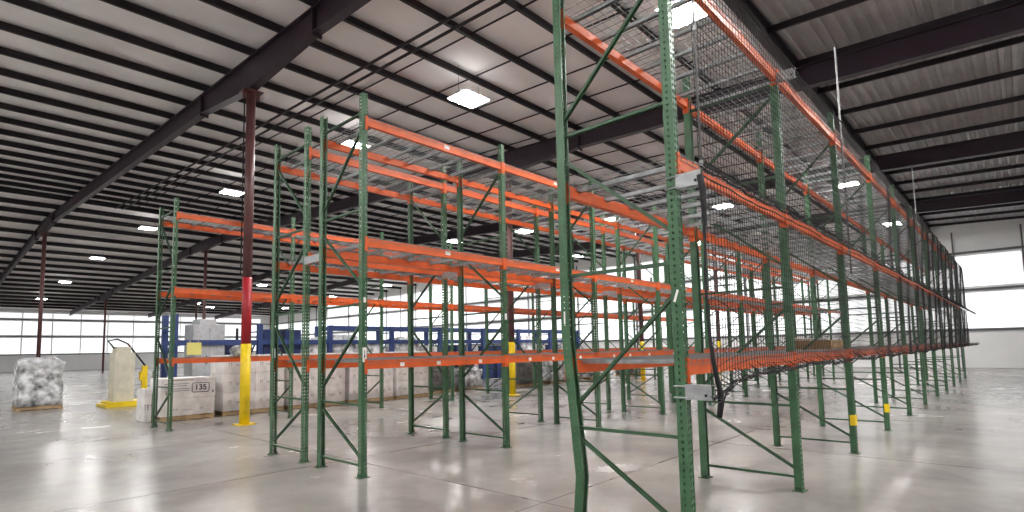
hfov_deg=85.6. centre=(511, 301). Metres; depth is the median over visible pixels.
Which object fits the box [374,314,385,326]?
window
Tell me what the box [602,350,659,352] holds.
deck
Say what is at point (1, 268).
beam
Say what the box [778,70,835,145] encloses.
crossbeam
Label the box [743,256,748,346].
trim
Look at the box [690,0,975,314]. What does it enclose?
safety net
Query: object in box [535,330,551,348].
frame
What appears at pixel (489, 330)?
crossbar
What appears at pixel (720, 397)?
safety net
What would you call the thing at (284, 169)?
crossbeam
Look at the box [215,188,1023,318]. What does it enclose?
beam
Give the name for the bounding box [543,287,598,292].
deck
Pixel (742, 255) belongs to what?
deck
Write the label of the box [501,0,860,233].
ceiling beam
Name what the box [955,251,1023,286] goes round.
window
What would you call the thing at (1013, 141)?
beam
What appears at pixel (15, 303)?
beam
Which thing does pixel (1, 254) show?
ceiling beam
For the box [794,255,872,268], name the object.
deck
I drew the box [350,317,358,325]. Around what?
window
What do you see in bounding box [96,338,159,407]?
machine
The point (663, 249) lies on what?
deck
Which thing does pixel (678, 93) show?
ceiling beam
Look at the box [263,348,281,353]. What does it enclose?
tote
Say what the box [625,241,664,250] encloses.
deck
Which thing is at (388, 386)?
carton
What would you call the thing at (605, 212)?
deck
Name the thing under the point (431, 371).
frame
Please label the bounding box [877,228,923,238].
deck
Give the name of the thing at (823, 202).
crossbeam
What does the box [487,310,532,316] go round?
crossbeam
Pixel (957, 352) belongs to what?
frame
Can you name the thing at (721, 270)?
crossbeam
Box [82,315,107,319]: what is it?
window
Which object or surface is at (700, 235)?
crossbeam
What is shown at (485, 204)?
deck
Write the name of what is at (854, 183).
ceiling lamp
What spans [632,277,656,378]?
frame
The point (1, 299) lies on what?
beam
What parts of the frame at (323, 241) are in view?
post, foot plate, post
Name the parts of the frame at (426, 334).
post, post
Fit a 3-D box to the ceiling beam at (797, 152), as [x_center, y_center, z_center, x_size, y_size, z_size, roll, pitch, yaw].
[-0.665,-5.060,30.569,30.602,1.419,0.040,-6,-7,42]
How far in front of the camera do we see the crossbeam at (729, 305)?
21.69 m
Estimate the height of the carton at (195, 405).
0.420 m
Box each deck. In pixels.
[161,287,235,295]
[165,212,238,228]
[167,356,235,359]
[225,221,291,235]
[281,148,383,180]
[281,253,377,270]
[282,232,340,242]
[287,358,357,362]
[326,297,380,303]
[327,236,358,246]
[327,237,442,259]
[328,117,441,159]
[331,357,443,362]
[351,167,440,194]
[353,264,443,276]
[367,356,431,357]
[399,142,498,176]
[400,249,501,266]
[400,355,502,359]
[414,184,493,206]
[415,274,495,281]
[435,354,495,355]
[463,197,535,216]
[464,164,551,191]
[464,259,553,273]
[466,279,537,285]
[466,354,552,357]
[470,353,533,354]
[505,209,572,224]
[507,284,550,289]
[509,180,557,203]
[514,266,587,278]
[534,352,594,355]
[539,218,600,231]
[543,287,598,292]
[554,195,626,213]
[556,274,627,283]
[565,0,731,60]
[570,154,741,209]
[573,227,630,239]
[576,351,632,354]
[577,292,632,295]
[577,355,750,364]
[594,211,629,222]
[597,278,657,287]
[599,234,650,245]
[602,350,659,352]
[607,294,649,298]
[620,215,660,230]
[622,283,670,290]
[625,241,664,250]
[629,298,653,300]
[633,21,775,98]
[643,228,668,236]
[644,188,784,227]
[646,352,793,359]
[648,248,688,254]
[649,287,703,293]
[679,233,710,242]
[684,255,724,262]
[686,290,715,296]
[688,241,717,247]
[691,77,808,128]
[699,215,817,242]
[700,260,730,266]
[701,294,741,298]
[709,246,733,252]
[712,296,753,300]
[715,264,751,269]
[715,350,826,355]
[724,252,748,256]
[728,106,833,150]
[729,267,759,271]
[737,232,837,252]
[741,256,760,260]
[742,271,772,275]
[743,300,781,304]
[761,349,849,353]
[763,136,854,170]
[769,244,860,261]
[785,156,869,184]
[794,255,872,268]
[809,175,883,197]
[815,264,887,274]
[824,190,894,207]
[831,271,900,278]
[841,202,903,217]
[847,276,894,283]
[852,213,910,225]
[863,281,917,287]
[866,220,906,232]
[871,285,919,290]
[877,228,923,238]
[880,289,919,292]
[885,235,921,244]
[891,242,935,248]
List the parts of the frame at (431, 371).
post, post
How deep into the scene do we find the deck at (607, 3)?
5.39 m
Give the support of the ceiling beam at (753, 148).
attached to the beam at (613, 6)
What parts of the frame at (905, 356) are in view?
post, post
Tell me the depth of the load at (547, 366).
25.58 m
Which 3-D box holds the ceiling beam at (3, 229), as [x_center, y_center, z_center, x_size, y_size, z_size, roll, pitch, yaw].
[-24.564,-4.101,45.376,0.160,0.280,51.000,-6,-7,42]
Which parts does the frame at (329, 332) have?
post, post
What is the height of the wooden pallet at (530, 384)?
0.125 m
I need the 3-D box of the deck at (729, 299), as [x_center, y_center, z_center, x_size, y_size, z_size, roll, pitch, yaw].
[7.248,-0.103,18.161,1.153,0.049,1.296,-6,-7,42]
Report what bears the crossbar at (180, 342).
attached to the frame at (165, 318)
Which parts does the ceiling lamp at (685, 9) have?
light panel, light panel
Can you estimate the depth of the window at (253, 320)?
93.43 m
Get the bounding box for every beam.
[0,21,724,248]
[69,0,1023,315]
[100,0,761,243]
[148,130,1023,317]
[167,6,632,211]
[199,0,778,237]
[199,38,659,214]
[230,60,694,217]
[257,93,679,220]
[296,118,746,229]
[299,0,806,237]
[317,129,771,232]
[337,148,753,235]
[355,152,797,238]
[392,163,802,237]
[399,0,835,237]
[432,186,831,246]
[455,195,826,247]
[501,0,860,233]
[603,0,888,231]
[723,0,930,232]
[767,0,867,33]
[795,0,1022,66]
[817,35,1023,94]
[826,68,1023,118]
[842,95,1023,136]
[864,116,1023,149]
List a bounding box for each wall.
[0,308,269,372]
[275,218,1023,367]
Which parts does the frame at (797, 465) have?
post, foot plate, post, foot plate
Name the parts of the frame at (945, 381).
post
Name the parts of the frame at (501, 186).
post, post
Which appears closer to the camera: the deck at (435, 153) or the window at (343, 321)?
the deck at (435, 153)
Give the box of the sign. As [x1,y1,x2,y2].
[187,340,201,354]
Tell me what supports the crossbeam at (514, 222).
attached to the frame at (603, 246)
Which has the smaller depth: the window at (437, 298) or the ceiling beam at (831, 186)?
the ceiling beam at (831, 186)
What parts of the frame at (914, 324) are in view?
post, post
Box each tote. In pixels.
[263,329,280,338]
[263,339,280,347]
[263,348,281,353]
[281,330,301,338]
[281,339,301,347]
[281,348,300,353]
[454,346,465,351]
[478,345,492,350]
[478,365,493,371]
[489,372,493,377]
[493,345,500,350]
[493,365,501,370]
[494,371,500,377]
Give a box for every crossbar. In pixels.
[178,339,257,345]
[263,340,327,344]
[333,326,390,330]
[333,339,390,344]
[384,331,424,331]
[394,327,438,330]
[394,339,438,343]
[443,328,481,331]
[443,340,481,342]
[485,339,517,342]
[488,329,517,332]
[520,329,548,332]
[521,339,549,342]
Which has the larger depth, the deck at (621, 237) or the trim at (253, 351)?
the trim at (253, 351)
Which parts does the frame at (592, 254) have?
post, post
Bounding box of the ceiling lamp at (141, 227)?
[138,215,157,230]
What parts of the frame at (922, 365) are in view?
post, post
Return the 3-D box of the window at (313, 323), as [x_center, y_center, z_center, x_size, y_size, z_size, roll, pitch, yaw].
[-30.826,3.891,85.313,2.900,1.800,0.020,-6,-7,42]
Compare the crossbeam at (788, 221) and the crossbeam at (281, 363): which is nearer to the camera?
the crossbeam at (788, 221)
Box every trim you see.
[0,319,269,324]
[0,336,169,336]
[0,351,253,355]
[275,245,1023,323]
[310,285,1023,334]
[385,327,1023,347]
[386,292,386,351]
[400,289,400,336]
[415,286,415,332]
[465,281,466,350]
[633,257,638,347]
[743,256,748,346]
[836,253,844,366]
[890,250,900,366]
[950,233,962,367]
[1019,224,1023,265]
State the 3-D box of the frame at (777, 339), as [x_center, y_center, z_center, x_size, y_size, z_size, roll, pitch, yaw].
[11.354,0.948,24.875,1.161,5.110,0.150,-6,-7,42]
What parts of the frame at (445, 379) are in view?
post, post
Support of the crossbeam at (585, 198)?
attached to the frame at (674, 227)
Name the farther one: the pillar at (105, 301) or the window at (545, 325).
the pillar at (105, 301)
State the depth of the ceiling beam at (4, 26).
14.56 m
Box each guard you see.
[850,415,857,425]
[884,404,889,412]
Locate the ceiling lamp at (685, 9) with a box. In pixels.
[654,0,706,28]
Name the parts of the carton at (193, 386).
frame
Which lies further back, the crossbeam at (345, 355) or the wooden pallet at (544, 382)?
the wooden pallet at (544, 382)
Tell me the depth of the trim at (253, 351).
74.50 m
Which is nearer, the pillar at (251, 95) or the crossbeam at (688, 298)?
the pillar at (251, 95)
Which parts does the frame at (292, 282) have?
post, post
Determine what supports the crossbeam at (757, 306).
attached to the frame at (762, 277)
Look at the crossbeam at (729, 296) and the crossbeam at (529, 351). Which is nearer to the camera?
the crossbeam at (729, 296)
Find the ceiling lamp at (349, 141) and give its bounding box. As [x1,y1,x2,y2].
[344,140,369,147]
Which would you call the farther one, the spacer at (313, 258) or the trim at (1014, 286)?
the trim at (1014, 286)
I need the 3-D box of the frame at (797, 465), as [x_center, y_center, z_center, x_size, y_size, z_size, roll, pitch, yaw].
[2.702,-0.446,6.611,1.180,5.110,0.150,-6,-7,42]
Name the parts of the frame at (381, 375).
post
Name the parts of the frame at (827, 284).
post, post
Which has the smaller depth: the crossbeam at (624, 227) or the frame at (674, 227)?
the frame at (674, 227)
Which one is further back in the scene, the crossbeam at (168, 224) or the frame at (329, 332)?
the frame at (329, 332)
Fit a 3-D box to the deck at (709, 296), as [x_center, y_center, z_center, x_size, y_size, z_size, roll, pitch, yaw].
[6.305,-0.172,17.137,1.153,0.049,1.296,-6,-7,42]
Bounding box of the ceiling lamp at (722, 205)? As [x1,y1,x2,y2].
[713,201,731,208]
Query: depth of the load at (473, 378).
22.43 m
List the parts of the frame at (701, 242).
post, post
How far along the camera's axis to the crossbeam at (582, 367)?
5.25 m
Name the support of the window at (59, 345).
in the wall at (73, 361)
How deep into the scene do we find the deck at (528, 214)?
13.44 m
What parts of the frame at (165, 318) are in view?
post, post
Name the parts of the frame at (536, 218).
post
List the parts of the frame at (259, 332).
post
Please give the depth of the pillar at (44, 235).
33.74 m
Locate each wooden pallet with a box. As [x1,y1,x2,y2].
[12,404,62,411]
[151,413,213,421]
[214,406,283,416]
[284,401,344,409]
[338,396,392,402]
[393,393,428,399]
[428,389,454,393]
[455,386,482,390]
[501,383,537,387]
[543,381,565,383]
[579,376,605,379]
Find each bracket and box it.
[664,169,699,190]
[673,384,713,400]
[768,68,795,83]
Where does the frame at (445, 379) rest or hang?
on the floor
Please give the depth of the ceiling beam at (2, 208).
35.73 m
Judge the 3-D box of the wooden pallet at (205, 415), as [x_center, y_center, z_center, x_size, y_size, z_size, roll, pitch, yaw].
[-8.481,2.935,14.194,1.000,0.125,1.220,-6,-7,42]
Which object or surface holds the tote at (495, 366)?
on the tote at (497, 374)
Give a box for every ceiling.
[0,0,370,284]
[0,0,919,315]
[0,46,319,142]
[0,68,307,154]
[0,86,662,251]
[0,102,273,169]
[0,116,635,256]
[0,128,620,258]
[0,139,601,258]
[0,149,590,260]
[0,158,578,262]
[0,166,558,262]
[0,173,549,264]
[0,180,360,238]
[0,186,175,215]
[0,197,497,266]
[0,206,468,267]
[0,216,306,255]
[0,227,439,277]
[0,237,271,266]
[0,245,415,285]
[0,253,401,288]
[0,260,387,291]
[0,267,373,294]
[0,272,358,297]
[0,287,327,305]
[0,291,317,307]
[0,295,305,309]
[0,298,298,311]
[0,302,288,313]
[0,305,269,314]
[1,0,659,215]
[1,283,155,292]
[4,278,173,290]
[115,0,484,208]
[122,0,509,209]
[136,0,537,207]
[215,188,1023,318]
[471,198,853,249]
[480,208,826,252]
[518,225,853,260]
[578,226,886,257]
[751,0,1023,224]
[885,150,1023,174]
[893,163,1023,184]
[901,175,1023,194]
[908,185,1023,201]
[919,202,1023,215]
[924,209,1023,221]
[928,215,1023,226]
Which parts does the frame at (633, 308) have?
post, post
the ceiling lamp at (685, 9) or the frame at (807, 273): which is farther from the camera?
the frame at (807, 273)
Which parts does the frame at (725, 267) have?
post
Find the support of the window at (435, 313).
in the wall at (996, 348)
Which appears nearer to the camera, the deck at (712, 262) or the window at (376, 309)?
the deck at (712, 262)
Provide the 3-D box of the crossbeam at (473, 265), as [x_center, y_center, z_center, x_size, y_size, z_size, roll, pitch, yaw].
[-1.904,-1.371,19.912,0.082,0.195,2.681,-6,-7,42]
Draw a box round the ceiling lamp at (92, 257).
[90,256,104,259]
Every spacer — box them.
[304,254,323,264]
[442,272,456,278]
[535,283,549,288]
[603,291,616,295]
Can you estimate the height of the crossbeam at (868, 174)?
0.195 m
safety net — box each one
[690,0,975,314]
[696,174,978,417]
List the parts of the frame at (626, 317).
post, post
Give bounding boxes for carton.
[136,388,151,421]
[149,376,214,399]
[151,396,214,416]
[210,354,254,373]
[210,372,254,392]
[214,391,254,411]
[254,371,283,389]
[254,389,283,408]
[255,354,284,371]
[284,353,317,370]
[284,370,317,387]
[284,386,317,405]
[317,385,344,402]
[326,369,344,385]
[343,368,371,383]
[344,383,371,399]
[345,352,369,367]
[372,368,392,382]
[372,381,392,397]
[393,367,407,380]
[393,380,409,395]
[414,366,427,379]
[414,379,427,393]
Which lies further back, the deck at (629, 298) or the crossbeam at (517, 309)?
the crossbeam at (517, 309)
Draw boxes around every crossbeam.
[156,355,270,365]
[159,291,271,304]
[161,220,272,242]
[172,355,291,366]
[174,287,292,301]
[177,211,293,235]
[274,360,301,371]
[275,299,360,306]
[276,238,357,250]
[276,261,409,284]
[277,164,409,203]
[292,353,381,358]
[293,294,381,305]
[294,229,360,243]
[307,355,446,371]
[308,252,445,278]
[309,146,444,192]
[323,355,460,372]
[324,248,459,275]
[325,138,458,186]
[365,115,502,173]
[365,236,504,269]
[365,304,429,311]
[365,355,506,373]
[367,250,429,261]
[382,299,451,309]
[382,351,452,356]
[411,195,500,223]
[411,275,501,289]
[430,258,485,269]
[431,307,485,312]
[444,183,537,216]
[446,274,538,288]
[452,304,507,312]
[453,350,508,354]
[460,177,550,211]
[461,266,552,286]
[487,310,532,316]
[502,162,592,193]
[505,218,558,234]
[505,258,595,281]
[507,286,559,295]
[507,352,597,366]
[514,308,550,312]
[515,350,551,352]
[533,313,560,316]
[537,208,603,233]
[539,282,606,295]
[552,203,616,229]
[554,278,619,293]
[557,311,591,315]
[558,348,593,351]
[561,8,688,113]
[565,358,673,379]
[566,183,694,241]
[572,233,623,250]
[573,293,625,303]
[576,315,603,318]
[596,274,659,289]
[597,348,618,350]
[598,313,623,316]
[598,350,661,357]
[604,226,653,245]
[606,290,655,298]
[608,317,633,320]
[618,222,666,242]
[620,287,669,298]
[624,245,664,259]
[626,298,662,304]
[628,315,650,318]
[629,347,654,349]
[658,242,689,253]
[659,282,704,296]
[662,349,709,354]
[670,294,708,303]
[671,151,787,227]
[680,352,795,383]
[683,242,700,250]
[689,100,760,162]
[694,0,777,85]
[696,227,767,262]
[699,253,726,263]
[699,263,723,271]
[701,302,728,308]
[702,306,725,310]
[706,248,736,261]
[708,291,742,301]
[709,299,739,306]
[709,348,744,352]
[726,259,752,270]
[729,305,754,310]
[741,259,762,268]
[743,296,764,302]
[743,304,764,308]
[746,347,767,350]
[762,153,807,194]
[768,253,813,276]
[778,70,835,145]
[787,211,843,254]
[796,350,851,362]
[809,189,833,210]
[814,271,838,281]
[835,133,870,182]
[842,212,863,229]
[843,242,878,270]
[847,281,868,293]
[851,348,884,357]
[871,174,895,207]
[878,265,901,279]
[884,345,906,356]
[895,202,912,225]
[901,276,916,289]
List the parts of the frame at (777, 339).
post, post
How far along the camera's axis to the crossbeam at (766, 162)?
10.14 m
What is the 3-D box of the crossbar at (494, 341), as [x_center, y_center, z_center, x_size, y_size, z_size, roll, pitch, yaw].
[-0.611,2.260,31.760,0.080,0.260,2.760,-6,-7,42]
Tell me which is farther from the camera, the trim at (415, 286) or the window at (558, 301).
the trim at (415, 286)
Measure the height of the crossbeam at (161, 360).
0.195 m
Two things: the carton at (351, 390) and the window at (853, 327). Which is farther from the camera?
the window at (853, 327)
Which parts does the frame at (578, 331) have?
post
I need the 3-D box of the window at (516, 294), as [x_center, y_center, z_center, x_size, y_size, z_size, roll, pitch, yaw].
[0.551,-1.409,56.755,2.900,1.800,0.020,-6,-7,42]
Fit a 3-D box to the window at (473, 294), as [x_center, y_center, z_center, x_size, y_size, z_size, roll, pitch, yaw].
[-3.938,-0.965,60.862,2.900,1.800,0.020,-6,-7,42]
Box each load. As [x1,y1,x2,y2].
[12,356,65,407]
[301,337,317,352]
[324,335,357,352]
[367,344,380,351]
[387,337,419,351]
[420,345,433,351]
[428,365,454,389]
[454,367,482,387]
[501,361,540,383]
[515,336,535,349]
[542,360,564,380]
[557,337,571,348]
[578,371,603,376]
[615,368,640,373]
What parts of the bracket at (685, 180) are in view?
arm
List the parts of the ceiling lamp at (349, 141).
light panel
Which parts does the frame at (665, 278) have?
post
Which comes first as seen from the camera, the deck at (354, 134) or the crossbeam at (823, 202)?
the deck at (354, 134)
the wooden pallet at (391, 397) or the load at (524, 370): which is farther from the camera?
the load at (524, 370)
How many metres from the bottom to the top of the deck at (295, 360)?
0.049 m
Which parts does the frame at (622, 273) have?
post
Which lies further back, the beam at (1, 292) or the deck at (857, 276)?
the beam at (1, 292)
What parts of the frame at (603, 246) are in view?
post, post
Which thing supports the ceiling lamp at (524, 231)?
hanging from the ceiling at (515, 33)
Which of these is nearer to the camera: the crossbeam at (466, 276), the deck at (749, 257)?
the crossbeam at (466, 276)
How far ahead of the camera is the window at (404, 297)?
69.54 m
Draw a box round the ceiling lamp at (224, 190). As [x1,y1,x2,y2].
[219,184,243,195]
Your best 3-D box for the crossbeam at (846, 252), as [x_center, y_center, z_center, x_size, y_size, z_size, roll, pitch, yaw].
[5.840,-0.735,9.268,0.082,0.195,2.704,-6,-7,42]
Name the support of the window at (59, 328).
in the wall at (73, 361)
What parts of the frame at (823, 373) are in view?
post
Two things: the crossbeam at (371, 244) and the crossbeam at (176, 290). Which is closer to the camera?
the crossbeam at (371, 244)
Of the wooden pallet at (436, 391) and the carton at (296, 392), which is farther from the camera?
the wooden pallet at (436, 391)
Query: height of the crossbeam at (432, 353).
0.195 m
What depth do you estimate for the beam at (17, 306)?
75.41 m
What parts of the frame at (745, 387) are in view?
post, post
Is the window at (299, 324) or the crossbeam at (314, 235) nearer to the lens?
the crossbeam at (314, 235)
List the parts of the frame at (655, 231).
post, post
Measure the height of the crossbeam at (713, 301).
0.195 m
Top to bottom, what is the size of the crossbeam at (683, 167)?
0.195 m
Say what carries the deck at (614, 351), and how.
attached to the frame at (592, 254)
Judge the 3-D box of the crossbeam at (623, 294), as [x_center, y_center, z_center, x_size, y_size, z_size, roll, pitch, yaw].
[3.375,-0.187,15.486,0.082,0.195,2.741,-6,-7,42]
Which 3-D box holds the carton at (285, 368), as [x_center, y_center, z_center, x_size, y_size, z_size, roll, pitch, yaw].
[-6.474,1.793,16.567,0.984,0.490,0.904,-6,-7,42]
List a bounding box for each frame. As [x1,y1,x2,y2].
[150,197,178,431]
[160,314,178,377]
[251,324,262,353]
[267,126,311,463]
[268,217,294,418]
[314,92,369,478]
[314,325,332,352]
[359,232,383,408]
[376,327,393,351]
[408,167,450,438]
[424,327,441,351]
[429,244,454,400]
[456,144,511,447]
[467,328,485,378]
[485,289,509,393]
[500,195,544,421]
[515,329,520,349]
[531,288,556,388]
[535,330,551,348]
[548,180,603,427]
[552,0,695,511]
[565,330,579,348]
[571,215,612,409]
[576,267,594,382]
[604,273,626,381]
[614,206,665,414]
[621,237,660,400]
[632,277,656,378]
[663,248,693,392]
[664,219,712,404]
[682,76,807,492]
[699,253,733,388]
[706,235,749,396]
[727,265,759,383]
[735,254,769,389]
[748,265,781,380]
[755,111,860,453]
[761,255,799,385]
[794,273,816,380]
[794,280,815,374]
[801,270,834,377]
[803,155,891,430]
[816,284,844,374]
[840,185,912,415]
[861,206,928,404]
[879,222,939,396]
[897,236,948,389]
[907,245,955,384]
[918,253,961,380]
[925,260,966,376]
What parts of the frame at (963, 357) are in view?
post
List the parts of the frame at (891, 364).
post, post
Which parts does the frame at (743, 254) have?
post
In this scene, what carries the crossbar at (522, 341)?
attached to the frame at (518, 337)
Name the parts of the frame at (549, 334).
post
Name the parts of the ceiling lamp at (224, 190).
light panel, light panel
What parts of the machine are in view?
cable arm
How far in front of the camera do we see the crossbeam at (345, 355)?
14.88 m
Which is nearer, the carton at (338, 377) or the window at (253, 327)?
the carton at (338, 377)
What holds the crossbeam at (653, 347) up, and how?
attached to the frame at (622, 273)
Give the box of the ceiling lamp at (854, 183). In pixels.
[839,178,859,187]
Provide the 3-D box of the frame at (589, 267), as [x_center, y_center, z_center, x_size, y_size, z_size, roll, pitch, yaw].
[3.087,1.065,24.287,1.198,5.110,0.150,-6,-7,42]
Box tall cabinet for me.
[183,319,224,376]
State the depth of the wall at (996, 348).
33.08 m
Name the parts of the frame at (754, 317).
post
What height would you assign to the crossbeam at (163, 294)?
0.195 m
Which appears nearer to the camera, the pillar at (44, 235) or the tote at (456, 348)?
the tote at (456, 348)
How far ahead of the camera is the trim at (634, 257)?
47.10 m
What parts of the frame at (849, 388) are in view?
post, post, foot plate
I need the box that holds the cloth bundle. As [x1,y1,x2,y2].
[229,345,240,356]
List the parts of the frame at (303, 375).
post, post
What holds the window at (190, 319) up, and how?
in the wall at (73, 361)
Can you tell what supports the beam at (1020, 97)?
attached to the beam at (775, 38)
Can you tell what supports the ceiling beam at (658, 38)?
attached to the beam at (613, 6)
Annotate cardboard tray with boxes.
[795,338,842,348]
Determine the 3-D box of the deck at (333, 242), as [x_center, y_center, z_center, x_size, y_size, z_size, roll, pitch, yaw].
[-4.694,-1.711,16.081,1.168,0.049,1.286,-6,-7,42]
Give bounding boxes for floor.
[0,365,1023,511]
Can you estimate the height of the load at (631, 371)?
1.244 m
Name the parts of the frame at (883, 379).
post, post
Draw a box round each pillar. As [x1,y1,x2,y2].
[36,232,49,356]
[101,300,107,371]
[195,304,197,319]
[202,250,208,318]
[232,87,263,425]
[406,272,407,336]
[505,173,520,395]
[634,220,646,380]
[713,244,720,346]
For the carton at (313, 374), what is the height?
0.490 m
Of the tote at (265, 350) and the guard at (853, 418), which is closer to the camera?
the guard at (853, 418)
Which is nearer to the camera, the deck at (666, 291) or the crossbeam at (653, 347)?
the deck at (666, 291)
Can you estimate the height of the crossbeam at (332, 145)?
0.195 m
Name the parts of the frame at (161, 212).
post, post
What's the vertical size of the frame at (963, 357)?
5.110 m
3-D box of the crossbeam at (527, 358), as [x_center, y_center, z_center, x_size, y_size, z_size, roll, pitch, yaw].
[0.805,1.043,10.188,0.082,0.195,2.700,-6,-7,42]
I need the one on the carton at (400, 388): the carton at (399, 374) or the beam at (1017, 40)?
the carton at (399, 374)
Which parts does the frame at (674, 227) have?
post, post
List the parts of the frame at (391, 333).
post, post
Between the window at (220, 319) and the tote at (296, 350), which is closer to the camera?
the tote at (296, 350)
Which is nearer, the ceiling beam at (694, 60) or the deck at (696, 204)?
the deck at (696, 204)
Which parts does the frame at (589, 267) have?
post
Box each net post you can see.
[691,0,702,173]
[834,47,851,274]
[911,168,922,287]
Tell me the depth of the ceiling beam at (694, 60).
17.42 m
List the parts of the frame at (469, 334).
post, post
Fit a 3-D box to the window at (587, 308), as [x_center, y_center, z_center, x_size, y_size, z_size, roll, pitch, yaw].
[7.329,0.117,50.407,2.900,1.800,0.020,-6,-7,42]
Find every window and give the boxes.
[0,312,21,317]
[0,321,21,334]
[0,338,20,353]
[21,338,50,353]
[22,321,51,334]
[23,313,51,318]
[52,338,79,353]
[53,322,80,334]
[54,314,80,318]
[81,322,107,334]
[81,338,106,352]
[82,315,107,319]
[108,323,132,334]
[108,338,131,352]
[109,315,132,319]
[133,338,154,351]
[134,316,154,320]
[134,323,154,335]
[158,324,179,335]
[180,338,183,351]
[181,317,201,321]
[181,324,190,335]
[206,318,221,321]
[223,318,240,322]
[225,325,240,335]
[251,325,256,335]
[252,319,259,322]
[281,324,287,328]
[291,323,297,329]
[298,322,305,333]
[308,321,315,332]
[328,305,337,316]
[328,319,337,331]
[338,307,347,315]
[338,318,347,325]
[350,306,358,314]
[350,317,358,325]
[365,315,373,325]
[365,332,373,339]
[374,297,385,311]
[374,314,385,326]
[374,332,385,346]
[388,295,399,310]
[388,313,399,326]
[388,332,399,338]
[402,293,414,301]
[402,311,414,326]
[416,292,428,302]
[417,310,429,325]
[417,332,423,344]
[432,290,448,303]
[432,310,448,323]
[433,327,443,344]
[449,287,466,303]
[449,311,466,322]
[453,326,465,339]
[467,287,483,301]
[467,304,484,321]
[468,325,484,343]
[488,283,499,299]
[488,303,500,320]
[488,323,502,339]
[514,284,526,296]
[514,300,528,318]
[514,322,527,335]
[529,298,550,317]
[530,320,551,339]
[555,318,577,337]
[556,297,576,311]
[579,294,604,312]
[580,318,603,339]
[606,264,633,278]
[607,296,634,311]
[608,315,635,339]
[638,313,666,337]
[641,260,663,281]
[642,289,661,309]
[670,256,701,280]
[672,310,704,336]
[681,283,702,295]
[708,252,742,276]
[709,278,743,295]
[710,310,746,335]
[746,277,782,299]
[749,314,784,334]
[793,269,838,298]
[796,302,840,333]
[846,264,886,294]
[848,299,895,331]
[894,262,953,287]
[897,294,957,329]
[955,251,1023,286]
[961,290,1023,327]
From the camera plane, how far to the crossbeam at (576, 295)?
16.15 m
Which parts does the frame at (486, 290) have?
post, post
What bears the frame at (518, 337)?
on the floor
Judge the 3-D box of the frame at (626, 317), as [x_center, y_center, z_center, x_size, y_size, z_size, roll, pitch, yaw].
[3.923,0.406,16.811,1.161,5.110,0.150,-6,-7,42]
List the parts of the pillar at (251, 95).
plate, cap plate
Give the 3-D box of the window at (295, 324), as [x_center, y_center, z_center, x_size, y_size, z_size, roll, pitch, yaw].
[-35.314,4.335,89.419,2.900,1.800,0.020,-6,-7,42]
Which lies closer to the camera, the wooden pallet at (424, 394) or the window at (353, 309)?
the wooden pallet at (424, 394)
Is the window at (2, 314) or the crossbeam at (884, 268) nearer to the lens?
the crossbeam at (884, 268)
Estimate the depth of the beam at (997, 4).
12.11 m
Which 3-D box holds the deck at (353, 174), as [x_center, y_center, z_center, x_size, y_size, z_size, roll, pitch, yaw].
[-3.075,-2.306,9.455,1.131,0.049,1.316,-6,-7,42]
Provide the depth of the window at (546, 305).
54.24 m
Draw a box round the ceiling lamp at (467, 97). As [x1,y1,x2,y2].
[447,75,490,108]
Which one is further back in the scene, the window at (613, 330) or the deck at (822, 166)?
the window at (613, 330)
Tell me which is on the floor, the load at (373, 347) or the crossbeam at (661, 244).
the load at (373, 347)
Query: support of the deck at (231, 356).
on the crossbeam at (254, 358)
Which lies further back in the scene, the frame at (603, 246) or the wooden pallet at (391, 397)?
the wooden pallet at (391, 397)
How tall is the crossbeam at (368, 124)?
0.195 m
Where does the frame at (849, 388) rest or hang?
on the floor
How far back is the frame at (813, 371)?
28.59 m
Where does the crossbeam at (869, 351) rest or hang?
attached to the frame at (849, 388)
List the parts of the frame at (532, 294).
post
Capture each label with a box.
[362,347,366,361]
[673,290,678,301]
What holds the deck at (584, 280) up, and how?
attached to the frame at (592, 254)
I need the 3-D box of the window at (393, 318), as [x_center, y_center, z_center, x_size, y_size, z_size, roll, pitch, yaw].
[-15.115,2.337,70.940,2.900,1.800,0.020,-6,-7,42]
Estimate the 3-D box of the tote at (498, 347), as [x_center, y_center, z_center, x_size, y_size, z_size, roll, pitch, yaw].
[-0.812,2.710,32.153,0.600,0.370,0.740,-6,-7,42]
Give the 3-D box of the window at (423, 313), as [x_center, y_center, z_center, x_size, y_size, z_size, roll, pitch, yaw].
[-10.626,1.893,66.833,2.900,1.800,0.020,-6,-7,42]
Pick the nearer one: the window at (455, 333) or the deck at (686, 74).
the deck at (686, 74)
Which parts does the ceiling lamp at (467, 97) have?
light panel, light panel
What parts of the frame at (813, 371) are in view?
post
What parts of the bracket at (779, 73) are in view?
arm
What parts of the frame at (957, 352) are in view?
post, post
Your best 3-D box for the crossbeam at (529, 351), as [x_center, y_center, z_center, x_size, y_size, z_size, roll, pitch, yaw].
[0.788,1.900,20.866,0.082,0.195,2.681,-6,-7,42]
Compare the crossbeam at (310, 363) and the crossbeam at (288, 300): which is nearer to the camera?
the crossbeam at (310, 363)
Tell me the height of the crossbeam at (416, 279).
0.195 m
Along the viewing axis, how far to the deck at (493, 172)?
10.32 m
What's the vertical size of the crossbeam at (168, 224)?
0.195 m
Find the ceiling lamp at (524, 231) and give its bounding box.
[515,229,532,233]
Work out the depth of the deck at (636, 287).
14.25 m
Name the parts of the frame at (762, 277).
post, post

